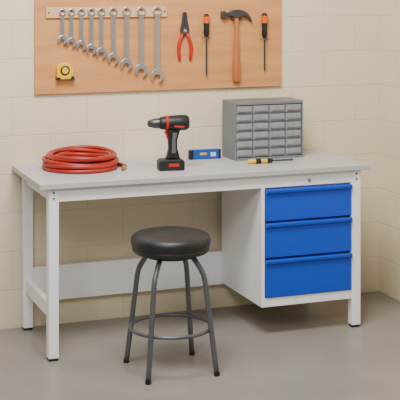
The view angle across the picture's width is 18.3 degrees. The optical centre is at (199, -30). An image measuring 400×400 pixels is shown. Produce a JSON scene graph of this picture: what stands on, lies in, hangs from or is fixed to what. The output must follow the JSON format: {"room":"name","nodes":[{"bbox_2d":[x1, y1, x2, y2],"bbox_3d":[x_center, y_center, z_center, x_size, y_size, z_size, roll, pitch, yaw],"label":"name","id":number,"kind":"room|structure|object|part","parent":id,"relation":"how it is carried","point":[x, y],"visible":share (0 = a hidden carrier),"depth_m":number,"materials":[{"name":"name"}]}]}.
{"room":"workshop","nodes":[
{"label":"workshop","id":0,"kind":"room"},
{"bbox_2d":[0,0,378,329],"bbox_3d":[-1.422,0.359,6.370,5.500,3.000,0.150,0,0,-21],"label":"wall","id":1,"kind":"structure","parent":0,"point":[330,48],"depth_m":6.73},
{"bbox_2d":[34,0,280,94],"bbox_3d":[-0.198,0.338,6.718,1.408,0.616,0.057,0,0,-21],"label":"board","id":2,"kind":"object","parent":1,"relation":"attached to","point":[91,73],"visible":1,"depth_m":6.74,"materials":[{"name":"brown wood"}]},
{"bbox_2d":[55,62,74,80],"bbox_3d":[-0.705,0.529,6.517,0.099,0.096,0.041,0,0,-21],"label":"tape measure","id":3,"kind":"object","parent":2,"relation":"attached to","point":[63,70],"visible":1,"depth_m":6.50,"materials":[{"name":"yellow plastic"}]},
{"bbox_2d":[46,6,166,17],"bbox_3d":[-0.490,0.219,6.603,0.668,0.056,0.033,0,0,-21],"label":"rail","id":4,"kind":"object","parent":2,"relation":"attached to","point":[51,12],"visible":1,"depth_m":6.60,"materials":[{"name":"light grey painted metal"},{"name":"steel"}]},
{"bbox_2d":[58,9,66,44],"bbox_3d":[-0.722,0.292,6.514,0.050,0.188,0.011,0,0,-21],"label":"wrench","id":5,"kind":"object","parent":4,"relation":"hanging from","point":[61,36],"visible":1,"depth_m":6.51,"materials":[{"name":"silver metal"}]},
{"bbox_2d":[66,9,75,46],"bbox_3d":[-0.677,0.300,6.531,0.052,0.204,0.011,0,0,-21],"label":"wrench","id":6,"kind":"object","parent":4,"relation":"hanging from","point":[70,39],"visible":1,"depth_m":6.53,"materials":[{"name":"silver metal"}]},
{"bbox_2d":[76,8,85,49],"bbox_3d":[-0.626,0.308,6.550,0.054,0.222,0.011,0,0,-21],"label":"wrench","id":7,"kind":"object","parent":4,"relation":"hanging from","point":[80,41],"visible":1,"depth_m":6.54,"materials":[{"name":"silver metal"}]},
{"bbox_2d":[86,8,96,54],"bbox_3d":[-0.575,0.319,6.569,0.057,0.246,0.011,0,0,-21],"label":"wrench","id":8,"kind":"object","parent":4,"relation":"hanging from","point":[91,43],"visible":1,"depth_m":6.57,"materials":[{"name":"silver metal"}]},
{"bbox_2d":[96,8,106,57],"bbox_3d":[-0.523,0.330,6.589,0.059,0.269,0.011,0,0,-21],"label":"wrench","id":9,"kind":"object","parent":4,"relation":"hanging from","point":[101,48],"visible":1,"depth_m":6.59,"materials":[{"name":"silver metal"}]},
{"bbox_2d":[107,7,118,63],"bbox_3d":[-0.461,0.346,6.612,0.063,0.303,0.011,0,0,-21],"label":"wrench","id":10,"kind":"object","parent":4,"relation":"hanging from","point":[113,54],"visible":1,"depth_m":6.61,"materials":[{"name":"silver metal"}]},
{"bbox_2d":[120,7,132,69],"bbox_3d":[-0.393,0.362,6.638,0.067,0.338,0.011,0,0,-21],"label":"wrench","id":11,"kind":"object","parent":4,"relation":"hanging from","point":[126,59],"visible":1,"depth_m":6.63,"materials":[{"name":"silver metal"}]},
{"bbox_2d":[135,7,147,75],"bbox_3d":[-0.315,0.379,6.667,0.072,0.375,0.011,0,0,-21],"label":"wrench","id":12,"kind":"object","parent":4,"relation":"hanging from","point":[141,65],"visible":1,"depth_m":6.66,"materials":[{"name":"silver metal"}]},
{"bbox_2d":[150,6,163,81],"bbox_3d":[-0.230,0.396,6.699,0.076,0.411,0.011,0,0,-21],"label":"wrench","id":13,"kind":"object","parent":4,"relation":"hanging from","point":[157,70],"visible":1,"depth_m":6.70,"materials":[{"name":"silver metal"}]},
{"bbox_2d":[177,12,192,60],"bbox_3d":[-0.082,0.355,6.762,0.094,0.264,0.020,0,0,-21],"label":"pliers","id":14,"kind":"object","parent":2,"relation":"hanging from","point":[184,28],"visible":1,"depth_m":6.76,"materials":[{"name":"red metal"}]},
{"bbox_3d":[-0.107,0.412,6.753,0.040,0.151,0.020,0,0,-21],"label":"handle","id":15,"kind":"part","parent":14,"relation":"part of","materials":[{"name":"red rubber"}]},
{"bbox_3d":[-0.057,0.412,6.771,0.040,0.151,0.020,0,0,-21],"label":"handle","id":16,"kind":"part","parent":14,"relation":"part of","materials":[{"name":"red rubber"}]},
{"bbox_2d":[203,14,209,75],"bbox_3d":[0.035,0.405,6.797,0.035,0.341,0.035,0,0,-21],"label":"screwdriver","id":17,"kind":"object","parent":2,"relation":"hanging from","point":[206,19],"visible":1,"depth_m":6.79,"materials":[{"name":"black plastic"}]},
{"bbox_3d":[0.035,0.298,6.797,0.033,0.128,0.033,0,0,-21],"label":"handle","id":18,"kind":"part","parent":17,"relation":"part of","materials":[{"name":"black plastic"}]},
{"bbox_2d":[220,9,251,81],"bbox_3d":[0.201,0.413,6.862,0.181,0.400,0.026,0,0,-21],"label":"hammer","id":19,"kind":"object","parent":2,"relation":"attached to","point":[236,14],"visible":1,"depth_m":6.85,"materials":[{"name":"brown wood"}]},
{"bbox_3d":[0.200,0.415,6.862,0.044,0.396,0.022,0,0,-21],"label":"handle","id":20,"kind":"part","parent":19,"relation":"part of","materials":[{"name":"brown wood"}]},
{"bbox_2d":[261,13,267,70],"bbox_3d":[0.359,0.396,6.919,0.035,0.325,0.035,0,0,-21],"label":"screwdriver","id":21,"kind":"object","parent":2,"relation":"hanging from","point":[264,18],"visible":1,"depth_m":6.91,"materials":[{"name":"black rubber"}]},
{"bbox_3d":[0.359,0.304,6.919,0.033,0.141,0.033,0,0,-21],"label":"handle","id":22,"kind":"part","parent":21,"relation":"part of","materials":[{"name":"plastic"}]},
{"bbox_2d":[0,291,399,399],"bbox_3d":[-0.103,1.909,2.859,5.500,0.100,7.650,0,0,-21],"label":"floor","id":23,"kind":"structure","parent":0,"point":[304,351],"depth_m":5.98,"materials":[{"name":"concrete"}]},
{"bbox_2d":[123,226,219,384],"bbox_3d":[-0.136,1.538,5.806,0.397,0.642,0.397,0,0,-21],"label":"bar stool","id":24,"kind":"object","parent":23,"relation":"on","point":[164,243],"visible":1,"depth_m":5.71,"materials":[{"name":"black leather"}]},
{"bbox_3d":[-0.292,1.580,5.877,0.148,0.538,0.024,0,0,24],"label":"leg","id":25,"kind":"part","parent":24,"relation":"part of","materials":[{"name":"grey metal"}]},
{"bbox_3d":[-0.207,1.580,5.650,0.024,0.538,0.148,0,0,24],"label":"leg","id":26,"kind":"part","parent":24,"relation":"part of","materials":[{"name":"grey metal"}]},
{"bbox_3d":[-0.136,1.320,5.806,0.250,0.018,0.250,0,0,-21],"label":"seat plate","id":27,"kind":"part","parent":24,"relation":"part of","materials":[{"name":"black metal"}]},
{"bbox_3d":[-0.136,1.264,5.806,0.376,0.094,0.376,0,0,-21],"label":"seat","id":28,"kind":"part","parent":24,"relation":"part of","materials":[{"name":"black leather"}]},
{"bbox_3d":[-0.065,1.580,5.962,0.024,0.538,0.148,0,0,24],"label":"leg","id":29,"kind":"part","parent":24,"relation":"part of","materials":[{"name":"grey metal"}]},
{"bbox_3d":[0.020,1.580,5.735,0.148,0.538,0.024,0,0,24],"label":"leg","id":30,"kind":"part","parent":24,"relation":"part of","materials":[{"name":"grey metal"}]},
{"bbox_2d":[12,148,370,361],"bbox_3d":[-0.042,1.434,6.470,1.761,0.850,0.624,0,0,-21],"label":"workbench","id":31,"kind":"object","parent":23,"relation":"on","point":[291,229],"visible":1,"depth_m":6.41,"materials":[{"name":"white metal"}]},
{"bbox_3d":[-0.896,1.442,6.450,0.050,0.810,0.050,0,0,-21],"label":"leg","id":32,"kind":"part","parent":31,"relation":"part of","materials":[{"name":"white metal"}]},
{"bbox_3d":[-0.705,1.442,5.940,0.050,0.810,0.050,0,0,-21],"label":"leg","id":33,"kind":"part","parent":31,"relation":"part of","materials":[{"name":"white metal"}]},
{"bbox_2d":[42,145,126,173],"bbox_3d":[-0.599,0.963,6.366,0.420,0.094,0.400,0,0,-21],"label":"air hose","id":34,"kind":"object","parent":31,"relation":"on","point":[77,159],"visible":1,"depth_m":6.24,"materials":[{"name":"red rubber"}]},
{"bbox_3d":[-0.140,1.629,6.734,1.565,0.180,0.020,0,0,-21],"label":"panel","id":35,"kind":"part","parent":31,"relation":"part of","materials":[{"name":"white metal"}]},
{"bbox_2d":[147,115,189,170],"bbox_3d":[-0.161,0.870,6.306,0.215,0.278,0.084,0,0,-13],"label":"cordless drill","id":36,"kind":"object","parent":31,"relation":"on","point":[172,124],"visible":1,"depth_m":6.28,"materials":[{"name":"black plastic"}]},
{"bbox_3d":[-0.140,0.981,6.311,0.054,0.016,0.084,0,0,-13],"label":"battery trim","id":37,"kind":"part","parent":36,"relation":"part of","materials":[{"name":"red plastic"}]},
{"bbox_3d":[-0.132,0.771,6.313,0.155,0.080,0.080,0,0,-13],"label":"motor","id":38,"kind":"part","parent":36,"relation":"part of","materials":[{"name":"black plastic"}]},
{"bbox_3d":[-0.133,0.872,6.312,0.031,0.105,0.041,0,0,-13],"label":"grip panel","id":39,"kind":"part","parent":36,"relation":"part of","materials":[{"name":"grey"}]},
{"bbox_2d":[12,148,370,189],"bbox_3d":[-0.042,1.023,6.470,1.761,0.028,0.624,0,0,-21],"label":"countertop","id":40,"kind":"structure","parent":31,"relation":"on","point":[138,170],"depth_m":6.29,"materials":[{"name":"grey laminate"}]},
{"bbox_2d":[188,148,220,159],"bbox_3d":[0.025,0.983,6.672,0.177,0.052,0.028,0,0,-18],"label":"spirit level","id":41,"kind":"object","parent":31,"relation":"on","point":[194,154],"visible":1,"depth_m":6.66,"materials":[{"name":"blue plastic"}]},
{"bbox_2d":[222,97,302,160],"bbox_3d":[0.341,0.855,6.755,0.400,0.309,0.191,0,0,-21],"label":"organizer","id":42,"kind":"object","parent":31,"relation":"on","point":[252,128],"visible":1,"depth_m":6.68,"materials":[{"name":"grey plastic"}]},
{"bbox_2d":[247,158,293,163],"bbox_3d":[0.371,0.996,6.525,0.256,0.027,0.027,0,0,-17],"label":"screwdriver","id":43,"kind":"object","parent":31,"relation":"on","point":[267,160],"visible":1,"depth_m":6.51,"materials":[{"name":"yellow plastic"}]},
{"bbox_3d":[0.314,0.996,6.508,0.136,0.026,0.026,0,0,-17],"label":"handle","id":44,"kind":"part","parent":43,"relation":"part of","materials":[{"name":"yellow plastic"}]},
{"bbox_3d":[0.561,1.563,6.386,0.484,0.191,0.036,0,0,-21],"label":"drawer","id":45,"kind":"part","parent":31,"relation":"part of","materials":[{"name":"blue metal"}]},
{"bbox_3d":[0.561,1.369,6.386,0.484,0.175,0.036,0,0,-21],"label":"drawer","id":46,"kind":"part","parent":31,"relation":"part of","materials":[{"name":"blue metal"}]},
{"bbox_3d":[0.561,1.190,6.386,0.484,0.161,0.036,0,0,-21],"label":"drawer","id":47,"kind":"part","parent":31,"relation":"part of","materials":[{"name":"blue metal"}]},
{"bbox_3d":[0.807,1.442,6.507,0.050,0.810,0.050,0,0,-21],"label":"leg","id":48,"kind":"part","parent":31,"relation":"part of","materials":[{"name":"white metal"}]},
{"bbox_2d":[379,0,399,300],"bbox_3d":[2.428,0.359,3.730,0.150,3.000,7.500,0,0,-21],"label":"wall","id":49,"kind":"structure","parent":0,"point":[389,10],"depth_m":7.10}
]}

